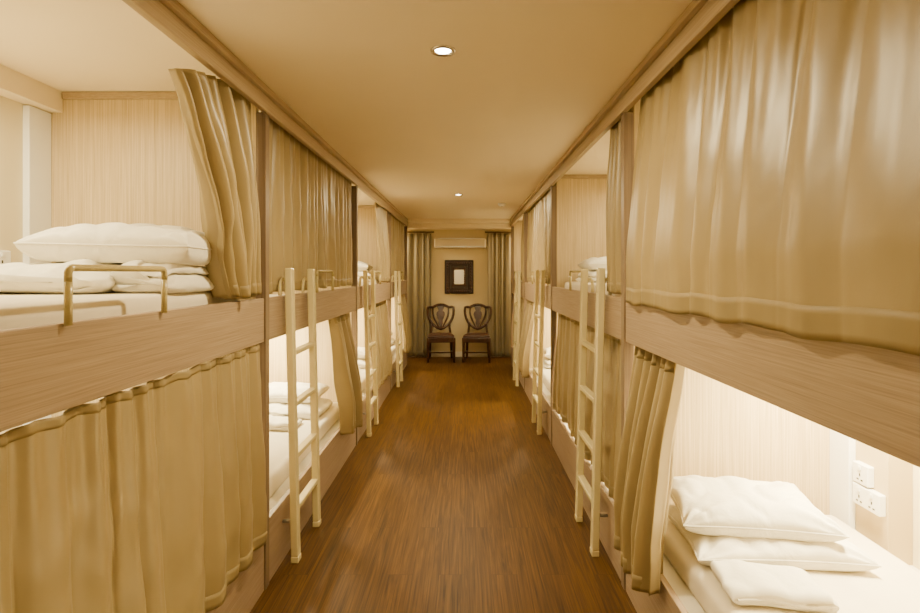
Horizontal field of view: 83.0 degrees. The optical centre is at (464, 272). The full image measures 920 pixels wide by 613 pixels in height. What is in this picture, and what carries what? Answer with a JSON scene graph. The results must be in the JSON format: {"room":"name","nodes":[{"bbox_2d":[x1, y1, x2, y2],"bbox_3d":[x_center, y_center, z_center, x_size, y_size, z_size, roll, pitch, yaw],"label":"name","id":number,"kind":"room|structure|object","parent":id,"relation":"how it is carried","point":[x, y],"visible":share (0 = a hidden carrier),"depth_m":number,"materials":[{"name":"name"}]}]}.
{"room":"dormitory","nodes":[
{"label":"dormitory","id":0,"kind":"room"},
{"bbox_2d":[0,95,23,433],"bbox_3d":[-1.975,0.310,3.850,0.100,2.280,10.300,0,0,0],"label":"wall","id":1,"kind":"structure","parent":0,"point":[11,111],"depth_m":2.21,"materials":[{"name":"paint"}]},
{"bbox_2d":[0,250,10,263],"bbox_3d":[-1.907,-0.050,2.130,0.035,0.086,0.086,0,0,0],"label":"wall socket","id":2,"kind":"object","parent":1,"relation":"attached to","point":[5,256],"visible":0.7,"depth_m":2.14,"materials":[{"name":"white plastic"}]},
{"bbox_2d":[0,64,62,112],"bbox_3d":[-1.885,-0.782,3.450,0.080,0.095,9.500,0,0,0],"label":"trim","id":3,"kind":"structure","parent":1,"relation":"attached to","point":[16,86],"depth_m":2.21,"materials":[{"name":"paint"}]},
{"bbox_2d":[0,0,691,219],"bbox_3d":[-0.062,-0.880,3.850,3.925,0.100,10.500,0,0,0],"label":"ceiling","id":4,"kind":"structure","parent":0,"point":[486,122],"depth_m":2.08,"materials":[{"name":"paint"}]},
{"bbox_2d":[122,0,407,225],"bbox_3d":[-0.913,-0.782,3.460,0.028,0.095,9.520,0,0,0],"label":"trim","id":5,"kind":"structure","parent":4,"relation":"attached to","point":[155,12],"depth_m":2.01,"materials":[{"name":"laminate"}]},
{"bbox_2d":[430,45,455,56],"bbox_3d":[-0.082,-0.827,1.940,0.096,0.006,0.096,0,0,0],"label":"recessed light","id":6,"kind":"object","parent":4,"relation":"in","point":[442,50],"visible":1,"depth_m":1.94,"materials":[{"name":"silver metal"}]},
{"bbox_2d":[408,219,509,223],"bbox_3d":[-0.092,-0.802,8.109,1.564,0.055,0.258,0,0,0],"label":"trim","id":7,"kind":"structure","parent":4,"relation":"attached to","point":[410,221],"depth_m":7.98,"materials":[{"name":"paint"}]},
{"bbox_2d":[510,0,739,225],"bbox_3d":[0.729,-0.782,3.460,0.028,0.095,9.520,0,0,0],"label":"trim","id":8,"kind":"structure","parent":4,"relation":"attached to","point":[712,12],"depth_m":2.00,"materials":[{"name":"laminate"}]},
{"bbox_2d":[250,357,636,612],"bbox_3d":[-0.062,1.500,3.850,3.925,0.100,10.500,0,0,0],"label":"floor","id":9,"kind":"structure","parent":0,"point":[455,501],"depth_m":3.04,"materials":[{"name":"laminate"}]},
{"bbox_2d":[0,92,268,612],"bbox_3d":[-1.418,0.311,1.400,1.014,2.278,2.046,0,0,0],"label":"bunk bed","id":10,"kind":"object","parent":9,"relation":"on","point":[122,157],"visible":0.46,"depth_m":2.34,"materials":[{"name":"laminate"}]},
{"bbox_2d":[64,264,167,325],"bbox_3d":[-0.908,0.050,1.380,0.017,0.140,0.397,0,0,0],"label":"guard rail","id":11,"kind":"object","parent":10,"relation":"attached to","point":[68,272],"visible":1,"depth_m":1.27,"materials":[{"name":"gold metal"}]},
{"bbox_2d":[0,291,236,329],"bbox_3d":[-1.401,0.125,1.380,0.798,0.110,1.870,0,0,0],"label":"mattress","id":12,"kind":"object","parent":10,"relation":"on","point":[17,310],"visible":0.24,"depth_m":1.45,"materials":[{"name":"white fabric"}]},
{"bbox_2d":[0,259,121,293],"bbox_3d":[-1.453,0.011,1.857,0.549,0.118,0.443,0,0,-2],"label":"duvet","id":13,"kind":"object","parent":12,"relation":"on","point":[16,277],"visible":0.77,"depth_m":1.68,"materials":[{"name":"white fabric"}]},
{"bbox_2d":[109,260,213,292],"bbox_3d":[-1.100,0.010,1.933,0.255,0.119,0.379,0,0,2],"label":"folded towel","id":14,"kind":"object","parent":12,"relation":"on","point":[182,278],"visible":0.75,"depth_m":1.78,"materials":[{"name":"white fabric"}]},
{"bbox_2d":[13,222,211,264],"bbox_3d":[-1.244,-0.113,1.990,0.587,0.174,0.446,1,0,-2],"label":"pillow","id":15,"kind":"object","parent":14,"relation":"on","point":[113,242],"visible":0.76,"depth_m":1.79,"materials":[{"name":"white fabric"}]},
{"bbox_2d":[0,344,266,612],"bbox_3d":[-0.929,0.705,1.400,0.126,0.978,1.950,0,0,0],"label":"curtain","id":16,"kind":"object","parent":10,"relation":"hanging from","point":[151,497],"visible":0.98,"depth_m":1.47,"materials":[{"name":"beige fabric"}]},
{"bbox_2d":[168,68,260,298],"bbox_3d":[-0.980,-0.348,1.401,0.183,0.904,1.950,0,0,2],"label":"curtain","id":17,"kind":"object","parent":10,"relation":"hanging from","point":[216,118],"visible":1,"depth_m":2.00,"materials":[{"name":"beige fabric"}]},
{"bbox_2d":[269,183,357,581],"bbox_3d":[-1.418,0.311,3.419,1.014,2.278,2.008,0,0,0],"label":"bunk bed","id":18,"kind":"object","parent":9,"relation":"on","point":[335,449],"visible":0.3,"depth_m":3.68,"materials":[{"name":"laminate"}]},
{"bbox_2d":[278,268,320,562],"bbox_3d":[-0.886,0.713,2.805,0.109,1.475,0.422,0,0,0],"label":"ladder","id":19,"kind":"object","parent":18,"relation":"attached to","point":[296,500],"visible":1,"depth_m":2.63,"materials":[{"name":"beige wood"}]},
{"bbox_2d":[269,402,338,497],"bbox_3d":[-1.401,1.120,3.380,0.798,0.110,1.870,0,0,0],"label":"mattress","id":20,"kind":"object","parent":18,"relation":"on","point":[278,440],"visible":0.03,"depth_m":3.27,"materials":[{"name":"white fabric"}]},
{"bbox_2d":[269,415,301,430],"bbox_3d":[-1.319,1.034,3.599,0.340,0.063,0.219,0,0,1],"label":"folded towel","id":21,"kind":"object","parent":20,"relation":"on","point":[276,423],"visible":0.44,"depth_m":3.51,"materials":[{"name":"white fabric"}]},
{"bbox_2d":[269,397,332,418],"bbox_3d":[-1.363,1.012,3.979,0.629,0.107,0.438,0,0,1],"label":"duvet","id":22,"kind":"object","parent":20,"relation":"on","point":[275,409],"visible":0.42,"depth_m":3.81,"materials":[{"name":"white fabric"}]},
{"bbox_2d":[269,382,329,403],"bbox_3d":[-1.377,0.914,4.040,0.564,0.122,0.386,0,0,-1],"label":"pillow","id":23,"kind":"object","parent":22,"relation":"on","point":[277,390],"visible":0.37,"depth_m":3.91,"materials":[{"name":"white fabric"}]},
{"bbox_2d":[261,111,352,293],"bbox_3d":[-0.964,-0.348,3.400,0.078,0.904,1.950,0,0,0],"label":"curtain","id":24,"kind":"object","parent":18,"relation":"hanging from","point":[310,227],"visible":0.85,"depth_m":3.09,"materials":[{"name":"beige fabric"}]},
{"bbox_2d":[316,270,333,292],"bbox_3d":[-0.908,0.050,3.380,0.017,0.140,0.397,0,0,0],"label":"guard rail","id":25,"kind":"object","parent":18,"relation":"attached to","point":[317,271],"visible":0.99,"depth_m":3.32,"materials":[{"name":"gold metal"}]},
{"bbox_2d":[328,313,362,434],"bbox_3d":[-0.896,0.705,3.401,0.223,0.978,1.950,0,0,-1],"label":"curtain","id":26,"kind":"object","parent":18,"relation":"hanging from","point":[346,374],"visible":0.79,"depth_m":3.82,"materials":[{"name":"beige fabric"}]},
{"bbox_2d":[358,205,390,440],"bbox_3d":[-1.418,0.311,5.419,1.014,2.278,2.008,0,0,0],"label":"bunk bed","id":27,"kind":"object","parent":9,"relation":"on","point":[367,235],"visible":0.24,"depth_m":6.38,"materials":[{"name":"laminate"}]},
{"bbox_2d":[359,365,372,390],"bbox_3d":[-1.401,1.120,5.380,0.798,0.110,1.870,0,0,0],"label":"mattress","id":28,"kind":"object","parent":27,"relation":"on","point":[362,370],"visible":0.02,"depth_m":5.40,"materials":[{"name":"white fabric"}]},
{"bbox_2d":[358,357,371,367],"bbox_3d":[-1.363,1.012,5.979,0.629,0.107,0.438,0,0,1],"label":"duvet","id":29,"kind":"object","parent":28,"relation":"on","point":[361,362],"visible":0.17,"depth_m":5.79,"materials":[{"name":"white fabric"}]},
{"bbox_2d":[358,347,364,358],"bbox_3d":[-1.377,0.914,6.040,0.564,0.122,0.386,0,0,-2],"label":"pillow","id":30,"kind":"object","parent":29,"relation":"on","point":[361,350],"visible":0.16,"depth_m":5.88,"materials":[{"name":"white fabric"}]},
{"bbox_2d":[359,270,378,436],"bbox_3d":[-0.886,0.713,4.805,0.109,1.475,0.422,0,0,0],"label":"ladder","id":31,"kind":"object","parent":27,"relation":"attached to","point":[370,401],"visible":0.98,"depth_m":4.63,"materials":[{"name":"wood"}]},
{"bbox_2d":[358,279,381,285],"bbox_3d":[-1.401,0.125,5.380,0.798,0.110,1.870,0,0,0],"label":"mattress","id":32,"kind":"object","parent":27,"relation":"on","point":[376,280],"visible":0.02,"depth_m":5.52,"materials":[{"name":"white fabric"}]},
{"bbox_2d":[358,271,375,278],"bbox_3d":[-1.363,0.017,5.979,0.629,0.107,0.438,0,0,1],"label":"duvet","id":33,"kind":"object","parent":32,"relation":"on","point":[360,273],"visible":0.1,"depth_m":5.80,"materials":[{"name":"white fabric"}]},
{"bbox_2d":[358,261,372,270],"bbox_3d":[-1.377,-0.081,6.040,0.564,0.122,0.386,0,0,-2],"label":"pillow","id":34,"kind":"object","parent":33,"relation":"on","point":[362,266],"visible":0.24,"depth_m":5.88,"materials":[{"name":"white fabric"}]},
{"bbox_2d":[375,271,380,283],"bbox_3d":[-0.908,0.050,5.380,0.017,0.140,0.397,0,0,0],"label":"guard rail","id":35,"kind":"object","parent":27,"relation":"attached to","point":[379,272],"visible":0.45,"depth_m":5.56,"materials":[{"name":"gold metal"}]},
{"bbox_2d":[369,300,391,389],"bbox_3d":[-0.936,0.704,5.400,0.155,0.976,1.951,0,0,0],"label":"curtain","id":36,"kind":"object","parent":27,"relation":"hanging from","point":[384,353],"visible":0.62,"depth_m":5.76,"materials":[{"name":"beige fabric"}]},
{"bbox_2d":[375,202,389,281],"bbox_3d":[-0.936,-0.348,5.401,0.134,0.903,1.950,0,0,-2],"label":"curtain","id":37,"kind":"object","parent":27,"relation":"hanging from","point":[381,217],"visible":0.94,"depth_m":5.88,"materials":[{"name":"beige fabric"}]},
{"bbox_2d":[391,226,406,388],"bbox_3d":[-1.418,0.311,7.319,1.014,2.278,1.808,0,0,0],"label":"bunk bed","id":38,"kind":"object","parent":9,"relation":"on","point":[404,282],"visible":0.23,"depth_m":8.18,"materials":[{"name":"laminate"}]},
{"bbox_2d":[391,342,395,356],"bbox_3d":[-1.401,1.120,7.280,0.798,0.110,1.670,0,0,0],"label":"mattress","id":39,"kind":"object","parent":38,"relation":"on","point":[393,346],"visible":0.02,"depth_m":7.44,"materials":[{"name":"white fabric"}]},
{"bbox_2d":[387,211,403,280],"bbox_3d":[-0.966,-0.349,7.300,0.072,0.902,1.750,0,0,0],"label":"curtain","id":40,"kind":"object","parent":38,"relation":"hanging from","point":[397,228],"visible":0.7,"depth_m":7.34,"materials":[{"name":"beige fabric"}]},
{"bbox_2d":[391,271,402,386],"bbox_3d":[-0.886,0.713,6.805,0.109,1.475,0.422,0,0,0],"label":"ladder","id":41,"kind":"object","parent":38,"relation":"attached to","point":[397,292],"visible":1,"depth_m":6.62,"materials":[{"name":"wood"}]},
{"bbox_2d":[401,294,410,352],"bbox_3d":[-0.914,0.705,7.300,0.181,0.978,1.751,0,0,0],"label":"curtain","id":42,"kind":"object","parent":38,"relation":"hanging from","point":[405,318],"visible":0.71,"depth_m":7.71,"materials":[{"name":"beige fabric"}]},
{"bbox_2d":[426,303,455,362],"bbox_3d":[-0.403,0.986,8.657,0.491,0.938,0.498,0,0,-3],"label":"dining chair","id":43,"kind":"object","parent":9,"relation":"on","point":[445,337],"visible":1,"depth_m":8.80,"materials":[{"name":"brown wood"}]},
{"bbox_2d":[462,303,491,362],"bbox_3d":[0.202,0.986,8.657,0.491,0.938,0.498,0,0,5],"label":"dining chair","id":44,"kind":"object","parent":9,"relation":"on","point":[469,337],"visible":1,"depth_m":8.79,"materials":[{"name":"brown wood"}]},
{"bbox_2d":[511,220,523,388],"bbox_3d":[1.264,0.311,7.319,1.073,2.278,1.808,0,0,0],"label":"bunk bed","id":45,"kind":"object","parent":9,"relation":"on","point":[516,230],"visible":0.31,"depth_m":8.18,"materials":[{"name":"laminate"}]},
{"bbox_2d":[512,297,523,346],"bbox_3d":[0.776,0.680,7.300,0.081,0.928,1.750,0,0,0],"label":"curtain","id":46,"kind":"object","parent":45,"relation":"hanging from","point":[521,299],"visible":0.07,"depth_m":7.18,"materials":[{"name":"beige fabric"}]},
{"bbox_2d":[513,271,523,385],"bbox_3d":[0.703,0.713,6.865,0.109,1.475,0.422,0,0,0],"label":"ladder","id":47,"kind":"object","parent":45,"relation":"attached to","point":[518,275],"visible":0.91,"depth_m":6.67,"materials":[{"name":"wood"}]},
{"bbox_2d":[521,211,527,280],"bbox_3d":[0.778,-0.349,7.300,0.114,0.901,1.750,0,0,0],"label":"curtain","id":48,"kind":"object","parent":45,"relation":"hanging from","point":[522,231],"visible":0.41,"depth_m":6.63,"materials":[{"name":"beige fabric"}]},
{"bbox_2d":[524,213,550,441],"bbox_3d":[1.264,0.311,5.419,1.073,2.278,2.008,0,0,0],"label":"bunk bed","id":49,"kind":"object","parent":9,"relation":"on","point":[529,288],"visible":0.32,"depth_m":6.10,"materials":[{"name":"laminate"}]},
{"bbox_2d":[518,300,533,377],"bbox_3d":[0.730,0.705,5.400,0.178,0.977,1.951,0,0,0],"label":"curtain","id":50,"kind":"object","parent":49,"relation":"hanging from","point":[528,323],"visible":0.84,"depth_m":5.92,"materials":[{"name":"beige fabric"}]},
{"bbox_2d":[531,270,548,434],"bbox_3d":[0.703,0.713,4.865,0.109,1.475,0.422,0,0,0],"label":"ladder","id":51,"kind":"object","parent":49,"relation":"attached to","point":[538,371],"visible":1,"depth_m":4.68,"materials":[{"name":"wood"}]},
{"bbox_2d":[527,183,555,283],"bbox_3d":[0.782,-0.349,5.400,0.074,0.903,1.950,0,0,0],"label":"curtain","id":52,"kind":"object","parent":49,"relation":"hanging from","point":[539,214],"visible":0.74,"depth_m":5.26,"materials":[{"name":"beige fabric"}]},
{"bbox_2d":[537,361,550,393],"bbox_3d":[1.229,1.120,5.380,0.822,0.110,1.870,0,0,0],"label":"mattress","id":53,"kind":"object","parent":49,"relation":"on","point":[546,371],"visible":0.06,"depth_m":5.36,"materials":[{"name":"white fabric"}]},
{"bbox_2d":[543,357,550,367],"bbox_3d":[1.187,1.012,5.979,0.629,0.107,0.438,0,0,-1],"label":"duvet","id":54,"kind":"object","parent":53,"relation":"on","point":[546,361],"visible":0.12,"depth_m":5.84,"materials":[{"name":"white fabric"}]},
{"bbox_2d":[543,347,550,358],"bbox_3d":[1.193,0.914,6.040,0.564,0.122,0.386,0,0,2],"label":"pillow","id":55,"kind":"object","parent":54,"relation":"on","point":[547,351],"visible":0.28,"depth_m":5.96,"materials":[{"name":"white fabric"}]},
{"bbox_2d":[551,175,620,579],"bbox_3d":[1.264,0.311,3.419,1.073,2.278,2.008,0,0,0],"label":"bunk bed","id":56,"kind":"object","parent":9,"relation":"on","point":[578,202],"visible":0.31,"depth_m":4.38,"materials":[{"name":"laminate"}]},
{"bbox_2d":[569,270,580,290],"bbox_3d":[0.724,0.050,3.380,0.017,0.140,0.397,0,0,0],"label":"guard rail","id":57,"kind":"object","parent":56,"relation":"attached to","point":[570,271],"visible":0.52,"depth_m":3.56,"materials":[{"name":"gold metal"}]},
{"bbox_2d":[553,313,620,499],"bbox_3d":[0.775,0.679,3.400,0.090,0.926,1.950,0,0,0],"label":"curtain","id":58,"kind":"object","parent":56,"relation":"hanging from","point":[565,386],"visible":0.48,"depth_m":3.16,"materials":[{"name":"beige fabric"}]},
{"bbox_2d":[564,282,620,296],"bbox_3d":[1.229,0.125,3.380,0.822,0.110,1.870,0,0,0],"label":"mattress","id":59,"kind":"object","parent":56,"relation":"on","point":[575,285],"visible":0.09,"depth_m":3.63,"materials":[{"name":"white fabric"}]},
{"bbox_2d":[575,270,606,282],"bbox_3d":[1.187,0.017,3.979,0.629,0.107,0.438,0,0,-1],"label":"duvet","id":60,"kind":"object","parent":59,"relation":"on","point":[591,273],"visible":0.17,"depth_m":3.81,"materials":[{"name":"white fabric"}]},
{"bbox_2d":[577,256,606,270],"bbox_3d":[1.193,-0.081,4.040,0.564,0.122,0.386,0,0,1],"label":"pillow","id":61,"kind":"object","parent":60,"relation":"on","point":[592,263],"visible":0.27,"depth_m":3.88,"materials":[{"name":"white fabric"}]},
{"bbox_2d":[575,268,611,556],"bbox_3d":[0.703,0.713,2.865,0.109,1.475,0.422,0,0,0],"label":"ladder","id":62,"kind":"object","parent":56,"relation":"attached to","point":[593,493],"visible":0.98,"depth_m":2.69,"materials":[{"name":"wood"}]},
{"bbox_2d":[564,108,631,293],"bbox_3d":[0.803,-0.348,3.399,0.130,0.904,1.950,0,0,1],"label":"curtain","id":63,"kind":"object","parent":56,"relation":"hanging from","point":[613,195],"visible":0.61,"depth_m":2.57,"materials":[{"name":"beige fabric"}]},
{"bbox_2d":[621,99,919,612],"bbox_3d":[1.264,0.311,1.400,1.073,2.278,2.046,0,0,0],"label":"bunk bed","id":64,"kind":"object","parent":9,"relation":"on","point":[757,403],"visible":0.27,"depth_m":1.95,"materials":[{"name":"laminate"}]},
{"bbox_2d":[614,346,684,595],"bbox_3d":[0.718,0.704,1.401,0.212,0.975,1.950,0,0,1],"label":"curtain","id":65,"kind":"object","parent":64,"relation":"hanging from","point":[645,466],"visible":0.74,"depth_m":1.98,"materials":[{"name":"beige fabric"}]},
{"bbox_2d":[626,0,919,355],"bbox_3d":[0.751,-0.331,1.400,0.104,0.937,1.950,0,0,0],"label":"curtain","id":66,"kind":"object","parent":64,"relation":"hanging from","point":[776,185],"visible":0.99,"depth_m":1.18,"materials":[{"name":"beige fabric"}]},
{"bbox_2d":[663,515,919,612],"bbox_3d":[1.229,1.120,1.380,0.822,0.110,1.870,0,0,0],"label":"mattress","id":67,"kind":"object","parent":64,"relation":"on","point":[894,587],"visible":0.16,"depth_m":1.79,"materials":[{"name":"white fabric"}]},
{"bbox_2d":[668,504,881,571],"bbox_3d":[1.155,1.009,2.045,0.624,0.111,0.426,0,0,3],"label":"pillow","id":68,"kind":"object","parent":67,"relation":"on","point":[843,555],"visible":0.4,"depth_m":1.86,"materials":[{"name":"white fabric"}]},
{"bbox_2d":[670,475,849,541],"bbox_3d":[1.115,0.919,2.077,0.564,0.130,0.385,0,0,8],"label":"pillow","id":69,"kind":"object","parent":68,"relation":"on","point":[734,506],"visible":0.97,"depth_m":1.95,"materials":[{"name":"white fabric"}]},
{"bbox_2d":[710,560,839,612],"bbox_3d":[1.018,1.034,1.734,0.340,0.063,0.219,0,0,6],"label":"folded towel","id":70,"kind":"object","parent":67,"relation":"on","point":[745,583],"visible":1,"depth_m":1.68,"materials":[{"name":"white fabric"}]},
{"bbox_2d":[407,230,510,351],"bbox_3d":[-0.062,0.310,9.050,3.925,2.280,0.100,0,0,0],"label":"wall","id":71,"kind":"structure","parent":0,"point":[459,326],"depth_m":9.00,"materials":[{"name":"paint"}]},
{"bbox_2d":[407,231,433,356],"bbox_3d":[-0.790,0.359,8.934,0.520,2.142,0.132,0,0,0],"label":"curtain","id":72,"kind":"object","parent":71,"relation":"attached to","point":[418,242],"visible":0.89,"depth_m":8.90,"materials":[{"name":"brown fabric"}]},
{"bbox_2d":[411,352,504,356],"bbox_3d":[-0.062,1.405,8.992,3.725,0.090,0.015,0,0,0],"label":"baseboard","id":73,"kind":"structure","parent":71,"relation":"attached to","point":[457,354],"depth_m":8.98,"materials":[{"name":"brown laminate"}]},
{"bbox_2d":[404,223,513,228],"bbox_3d":[-0.062,-0.772,8.320,3.725,0.115,0.160,0,0,0],"label":"trim","id":74,"kind":"structure","parent":71,"relation":"attached to","point":[410,226],"depth_m":8.24,"materials":[{"name":"paint"}]},
{"bbox_2d":[407,229,510,229],"bbox_3d":[-0.062,-0.790,8.701,3.725,0.080,0.598,0,0,0],"label":"trim","id":75,"kind":"structure","parent":71,"relation":"attached to","point":[407,229],"depth_m":8.96,"materials":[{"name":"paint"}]},
{"bbox_2d":[445,260,473,293],"bbox_3d":[-0.102,0.068,8.967,0.499,0.585,0.066,0,0,0],"label":"picture frame","id":76,"kind":"object","parent":71,"relation":"attached to","point":[459,277],"visible":1,"depth_m":8.96,"materials":[{"name":"wood"}]},
{"bbox_2d":[454,270,463,283],"bbox_3d":[-0.102,0.068,8.992,0.199,0.285,0.011,0,0,0],"label":"mirror glass","id":77,"kind":"object","parent":76,"relation":"attached to","point":[458,274],"depth_m":8.99,"materials":[{"name":"beige mirror"}]},
{"bbox_2d":[434,238,485,248],"bbox_3d":[-0.085,-0.507,8.912,0.890,0.174,0.176,0,0,0],"label":"air conditioner","id":78,"kind":"object","parent":71,"relation":"attached to","point":[439,243],"visible":1,"depth_m":8.83,"materials":[{"name":"beige plastic"}]},
{"bbox_2d":[485,231,510,356],"bbox_3d":[0.615,0.359,8.936,0.550,2.142,0.128,0,0,0],"label":"curtain","id":79,"kind":"object","parent":71,"relation":"attached to","point":[499,242],"visible":0.8,"depth_m":8.89,"materials":[{"name":"brown fabric"}]},
{"bbox_2d":[912,465,919,569],"bbox_3d":[1.850,0.310,3.850,0.100,2.280,10.300,0,0,0],"label":"wall","id":80,"kind":"structure","parent":0,"point":[915,470],"depth_m":2.07,"materials":[{"name":"paint"}]},
{"bbox_2d":[853,460,873,487],"bbox_3d":[1.683,0.850,2.200,0.035,0.086,0.086,0,0,0],"label":"wall socket","id":81,"kind":"object","parent":80,"relation":"attached to","point":[863,473],"visible":1,"depth_m":2.18,"materials":[{"name":"white plastic"}]},
{"bbox_2d":[853,482,885,516],"bbox_3d":[1.683,0.942,2.170,0.035,0.086,0.146,0,0,0],"label":"wall socket","id":82,"kind":"object","parent":80,"relation":"attached to","point":[869,499],"visible":0.94,"depth_m":2.15,"materials":[{"name":"white plastic"}]},
{"bbox_2d":[856,441,911,564],"bbox_3d":[1.750,0.310,2.237,0.100,2.280,0.294,0,0,0],"label":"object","id":83,"kind":"structure","parent":80,"relation":"attached to","point":[892,532],"depth_m":2.09,"materials":[{"name":"paint"}]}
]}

